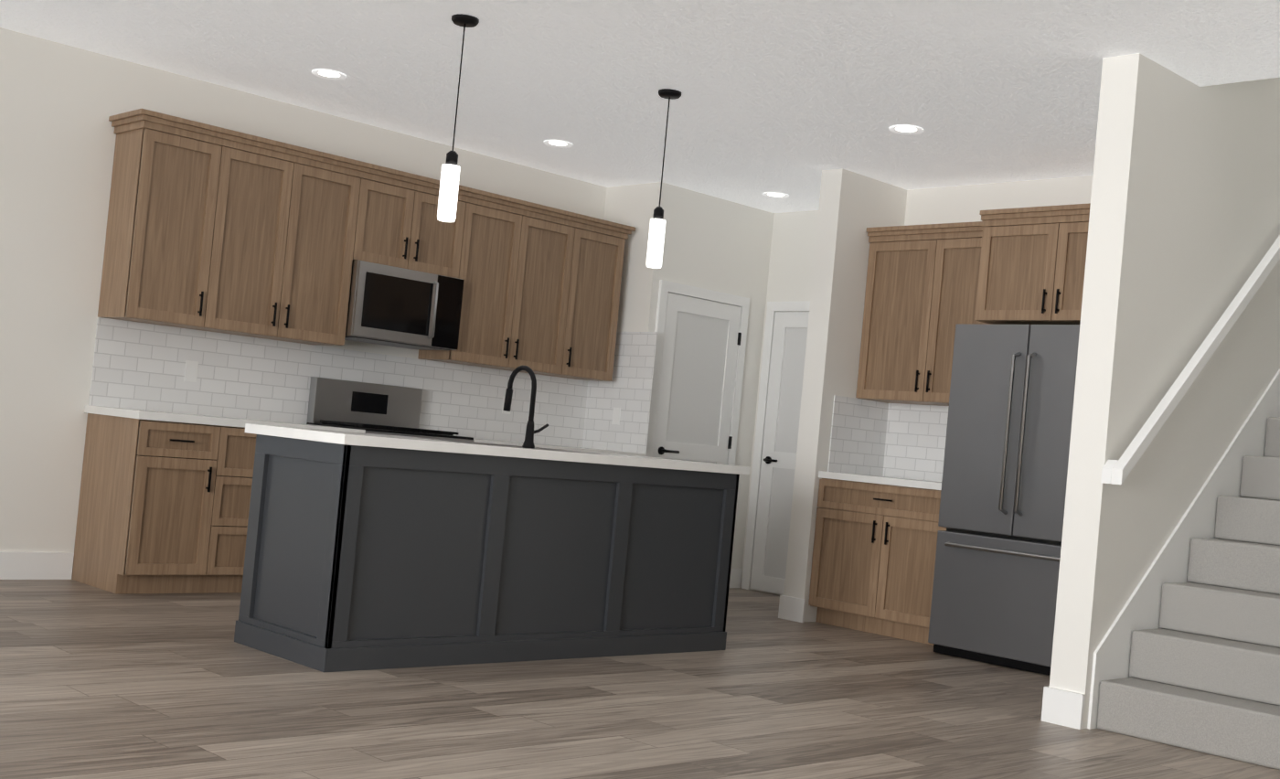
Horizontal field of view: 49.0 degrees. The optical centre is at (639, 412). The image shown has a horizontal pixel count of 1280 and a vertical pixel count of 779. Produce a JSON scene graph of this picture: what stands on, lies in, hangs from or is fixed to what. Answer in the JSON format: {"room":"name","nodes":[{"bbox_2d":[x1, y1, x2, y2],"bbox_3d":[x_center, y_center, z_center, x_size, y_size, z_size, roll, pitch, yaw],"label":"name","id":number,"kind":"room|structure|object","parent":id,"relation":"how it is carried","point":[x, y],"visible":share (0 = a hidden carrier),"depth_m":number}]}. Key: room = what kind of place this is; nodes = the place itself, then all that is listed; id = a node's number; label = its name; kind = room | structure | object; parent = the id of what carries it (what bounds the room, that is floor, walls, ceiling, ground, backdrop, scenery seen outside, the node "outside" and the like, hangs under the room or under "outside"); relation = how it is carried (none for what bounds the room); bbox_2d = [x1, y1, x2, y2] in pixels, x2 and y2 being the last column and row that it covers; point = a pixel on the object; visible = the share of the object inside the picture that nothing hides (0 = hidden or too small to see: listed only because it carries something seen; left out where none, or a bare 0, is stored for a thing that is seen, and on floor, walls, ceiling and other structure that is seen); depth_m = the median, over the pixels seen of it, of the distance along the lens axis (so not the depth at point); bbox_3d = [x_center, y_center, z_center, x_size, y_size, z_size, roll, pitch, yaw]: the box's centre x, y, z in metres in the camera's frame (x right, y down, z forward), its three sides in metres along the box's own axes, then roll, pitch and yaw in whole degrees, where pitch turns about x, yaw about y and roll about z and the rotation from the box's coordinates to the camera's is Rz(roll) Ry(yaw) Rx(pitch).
{"room":"kitchen","nodes":[
{"label":"kitchen","id":0,"kind":"room"},
{"bbox_2d":[0,27,606,552],"bbox_3d":[-3.406,-0.554,7.045,11.100,2.765,0.200,6,-2,-44],"label":"wall","id":1,"kind":"structure","parent":0,"point":[60,104],"depth_m":7.31},
{"bbox_2d":[0,551,74,579],"bbox_3d":[-5.115,0.569,5.311,5.965,0.141,0.015,6,-2,-44],"label":"baseboard","id":2,"kind":"structure","parent":1,"relation":"attached to","point":[14,565],"depth_m":7.25},
{"bbox_2d":[97,116,236,331],"bbox_3d":[-2.529,-0.978,7.479,0.487,1.010,0.348,6,-2,-44],"label":"upper cabinet","id":3,"kind":"object","parent":1,"relation":"attached to","point":[215,229],"depth_m":7.35},
{"bbox_2d":[216,138,364,345],"bbox_3d":[-2.106,-0.930,7.892,0.926,1.010,0.348,6,-2,-44],"label":"upper cabinet","id":4,"kind":"object","parent":1,"relation":"attached to","point":[295,218],"depth_m":7.80},
{"bbox_2d":[357,170,470,279],"bbox_3d":[-1.482,-1.111,8.485,0.759,0.510,0.348,6,-2,-44],"label":"upper cabinet","id":5,"kind":"object","parent":1,"relation":"attached to","point":[400,227],"depth_m":8.35},
{"bbox_2d":[344,259,464,350],"bbox_3d":[-1.488,-0.631,8.436,0.752,0.442,0.451,6,-2,-44],"label":"over-the-range microwave","id":6,"kind":"object","parent":5,"relation":"attached to","point":[398,307],"visible":0.94,"depth_m":8.28},
{"bbox_2d":[417,196,584,378],"bbox_3d":[-0.893,-0.793,9.078,0.957,1.010,0.348,6,-2,-44],"label":"upper cabinet","id":7,"kind":"object","parent":1,"relation":"attached to","point":[522,265],"depth_m":8.95},
{"bbox_2d":[553,222,628,381],"bbox_3d":[-0.449,-0.742,9.512,0.516,1.010,0.348,6,-2,-44],"label":"upper cabinet","id":8,"kind":"object","parent":1,"relation":"attached to","point":[598,299],"depth_m":9.45},
{"bbox_2d":[453,434,647,456],"bbox_3d":[-0.699,0.225,9.123,1.453,0.040,0.651,6,-2,-44],"label":"countertop","id":9,"kind":"structure","parent":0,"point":[496,441],"depth_m":9.03},
{"bbox_2d":[0,579,1279,778],"bbox_3d":[0.473,1.217,5.382,14.600,0.120,8.150,6,-2,-44],"label":"floor","id":10,"kind":"structure","parent":0,"point":[95,682],"depth_m":5.08},
{"bbox_2d":[71,412,224,593],"bbox_3d":[-2.581,0.475,7.324,0.430,0.880,0.638,6,-2,-44],"label":"base cabinet","id":11,"kind":"object","parent":10,"relation":"on","point":[166,475],"depth_m":7.13},
{"bbox_2d":[84,405,365,433],"bbox_3d":[-2.233,0.051,7.624,1.317,0.040,0.651,6,-2,-44],"label":"countertop","id":12,"kind":"structure","parent":11,"relation":"on","point":[97,410],"depth_m":7.25},
{"bbox_2d":[210,426,256,592],"bbox_3d":[-2.139,0.525,7.756,0.924,0.880,0.638,6,-2,-44],"label":"base cabinet","id":13,"kind":"object","parent":10,"relation":"on","point":[234,490],"depth_m":7.34},
{"bbox_2d":[306,376,474,442],"bbox_3d":[-1.485,0.437,8.309,0.756,1.200,0.722,6,-2,-44],"label":"range","id":14,"kind":"object","parent":10,"relation":"on","point":[378,409],"visible":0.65,"depth_m":8.43},
{"bbox_2d":[234,434,739,671],"bbox_3d":[-0.602,0.639,6.462,2.302,0.880,0.712,6,-2,-44],"label":"kitchen island","id":15,"kind":"object","parent":10,"relation":"on","point":[368,551],"depth_m":5.91},
{"bbox_2d":[245,423,749,474],"bbox_3d":[-0.561,0.181,6.482,2.360,0.040,0.776,6,-2,-44],"label":"island countertop","id":16,"kind":"structure","parent":15,"relation":"on","point":[302,434],"depth_m":5.93},
{"bbox_2d":[502,364,548,448],"bbox_3d":[-0.507,-0.024,6.296,0.132,0.366,0.220,6,-2,-44],"label":"kitchen faucet","id":17,"kind":"object","parent":16,"relation":"on","point":[528,442],"visible":1,"depth_m":6.21},
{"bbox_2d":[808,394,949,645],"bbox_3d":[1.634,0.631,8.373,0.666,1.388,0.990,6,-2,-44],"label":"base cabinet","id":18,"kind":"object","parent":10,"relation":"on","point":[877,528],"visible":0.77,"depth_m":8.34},
{"bbox_2d":[928,324,1079,675],"bbox_3d":[2.228,0.465,7.590,0.884,1.795,0.910,6,-2,-44],"label":"refrigerator","id":19,"kind":"object","parent":10,"relation":"on","point":[1001,511],"visible":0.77,"depth_m":7.36},
{"bbox_2d":[1097,416,1279,769],"bbox_3d":[2.697,-0.099,7.154,2.966,2.985,2.954,6,-2,-44],"label":"carpeted stairs","id":20,"kind":"structure","parent":10,"relation":"on","point":[1204,669],"depth_m":5.76},
{"bbox_2d":[0,0,1279,213],"bbox_3d":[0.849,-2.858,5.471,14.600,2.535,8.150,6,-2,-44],"label":"ceiling","id":21,"kind":"structure","parent":0,"point":[792,99],"depth_m":6.77},
{"bbox_2d":[311,68,346,79],"bbox_3d":[-1.628,-1.768,7.348,0.176,0.008,0.176,6,-2,-44],"label":"recessed light","id":22,"kind":"object","parent":21,"relation":"in","point":[329,74],"visible":0.9,"depth_m":7.35},
{"bbox_2d":[437,13,479,222],"bbox_3d":[-0.803,-1.276,6.117,0.120,0.890,0.120,6,-2,-44],"label":"pendant light","id":23,"kind":"object","parent":21,"relation":"hanging from","point":[448,193],"visible":1,"depth_m":6.08},
{"bbox_2d":[544,139,572,147],"bbox_3d":[-0.500,-1.637,8.562,0.176,0.008,0.176,6,-2,-44],"label":"recessed light","id":24,"kind":"object","parent":21,"relation":"in","point":[557,143],"visible":1,"depth_m":8.56},
{"bbox_2d":[646,88,682,268],"bbox_3d":[0.110,-1.171,7.065,0.120,0.890,0.120,6,-2,-44],"label":"pendant light","id":25,"kind":"object","parent":21,"relation":"hanging from","point":[656,240],"visible":1,"depth_m":7.03},
{"bbox_2d":[762,192,789,198],"bbox_3d":[0.928,-1.483,9.594,0.176,0.008,0.176,6,-2,-44],"label":"recessed light","id":26,"kind":"object","parent":21,"relation":"in","point":[776,195],"visible":1,"depth_m":9.60},
{"bbox_2d":[889,124,923,134],"bbox_3d":[1.401,-1.488,7.388,0.176,0.008,0.176,6,-2,-44],"label":"recessed light","id":27,"kind":"object","parent":21,"relation":"in","point":[903,129],"visible":1,"depth_m":7.39},
{"bbox_2d":[603,181,774,568],"bbox_3d":[0.248,-0.151,10.092,1.180,2.765,0.550,6,-2,-44],"label":"wall","id":28,"kind":"structure","parent":0,"point":[716,243],"depth_m":9.86},
{"bbox_2d":[646,279,749,465],"bbox_3d":[0.389,0.188,9.809,0.910,2.105,0.080,6,-2,-44],"label":"pantry door","id":29,"kind":"structure","parent":28,"relation":"in","point":[698,380],"depth_m":9.83},
{"bbox_2d":[740,210,818,595],"bbox_3d":[1.383,-0.050,9.909,0.200,2.765,2.400,6,-2,-44],"label":"wall","id":30,"kind":"structure","parent":0,"point":[792,254],"depth_m":10.19},
{"bbox_2d":[741,300,810,594],"bbox_3d":[1.140,0.259,9.918,0.080,2.105,0.910,6,-2,-44],"label":"hall door","id":31,"kind":"structure","parent":30,"relation":"in","point":[774,453],"depth_m":10.12},
{"bbox_2d":[783,168,906,622],"bbox_3d":[1.292,-0.083,8.801,0.680,2.765,0.160,6,-2,-44],"label":"wall","id":32,"kind":"structure","parent":0,"point":[853,207],"depth_m":8.58},
{"bbox_2d":[778,595,806,620],"bbox_3d":[1.246,1.235,8.969,1.095,0.141,0.015,6,-2,-44],"label":"baseboard","id":33,"kind":"structure","parent":32,"relation":"attached to","point":[790,608],"depth_m":8.52},
{"bbox_2d":[898,175,1092,405],"bbox_3d":[2.527,-1.204,8.242,0.120,5.200,2.570,6,-2,-44],"label":"wall","id":34,"kind":"structure","parent":0,"point":[958,204],"depth_m":8.59},
{"bbox_2d":[855,221,991,405],"bbox_3d":[1.844,-0.578,8.495,0.391,1.060,0.990,6,-2,-44],"label":"upper cabinet","id":35,"kind":"object","parent":34,"relation":"attached to","point":[921,293],"visible":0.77,"depth_m":8.47},
{"bbox_2d":[974,202,1090,324],"bbox_3d":[2.434,-0.767,7.698,0.691,0.610,0.938,6,-2,-44],"label":"upper cabinet","id":36,"kind":"object","parent":34,"relation":"attached to","point":[1032,265],"visible":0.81,"depth_m":7.59},
{"bbox_2d":[1049,53,1279,729],"bbox_3d":[2.745,-1.220,6.549,2.170,5.200,0.160,6,-2,-44],"label":"wall","id":37,"kind":"structure","parent":0,"point":[1184,228],"depth_m":5.95},
{"bbox_2d":[1040,685,1084,726],"bbox_3d":[2.090,1.252,6.188,1.166,0.141,0.037,6,-2,-44],"label":"baseboard","id":38,"kind":"structure","parent":37,"relation":"attached to","point":[1062,708],"depth_m":5.73},
{"bbox_2d":[1087,368,1279,729],"bbox_3d":[2.662,0.502,6.463,2.130,1.752,0.013,6,-2,-44],"label":"trim","id":39,"kind":"structure","parent":37,"relation":"attached to","point":[1140,610],"depth_m":6.14},
{"bbox_2d":[1100,234,1279,484],"bbox_3d":[2.571,-0.368,6.262,1.700,1.460,0.089,6,-2,-44],"label":"stair handrail","id":40,"kind":"object","parent":37,"relation":"attached to","point":[1115,472],"visible":1,"depth_m":6.02}
]}

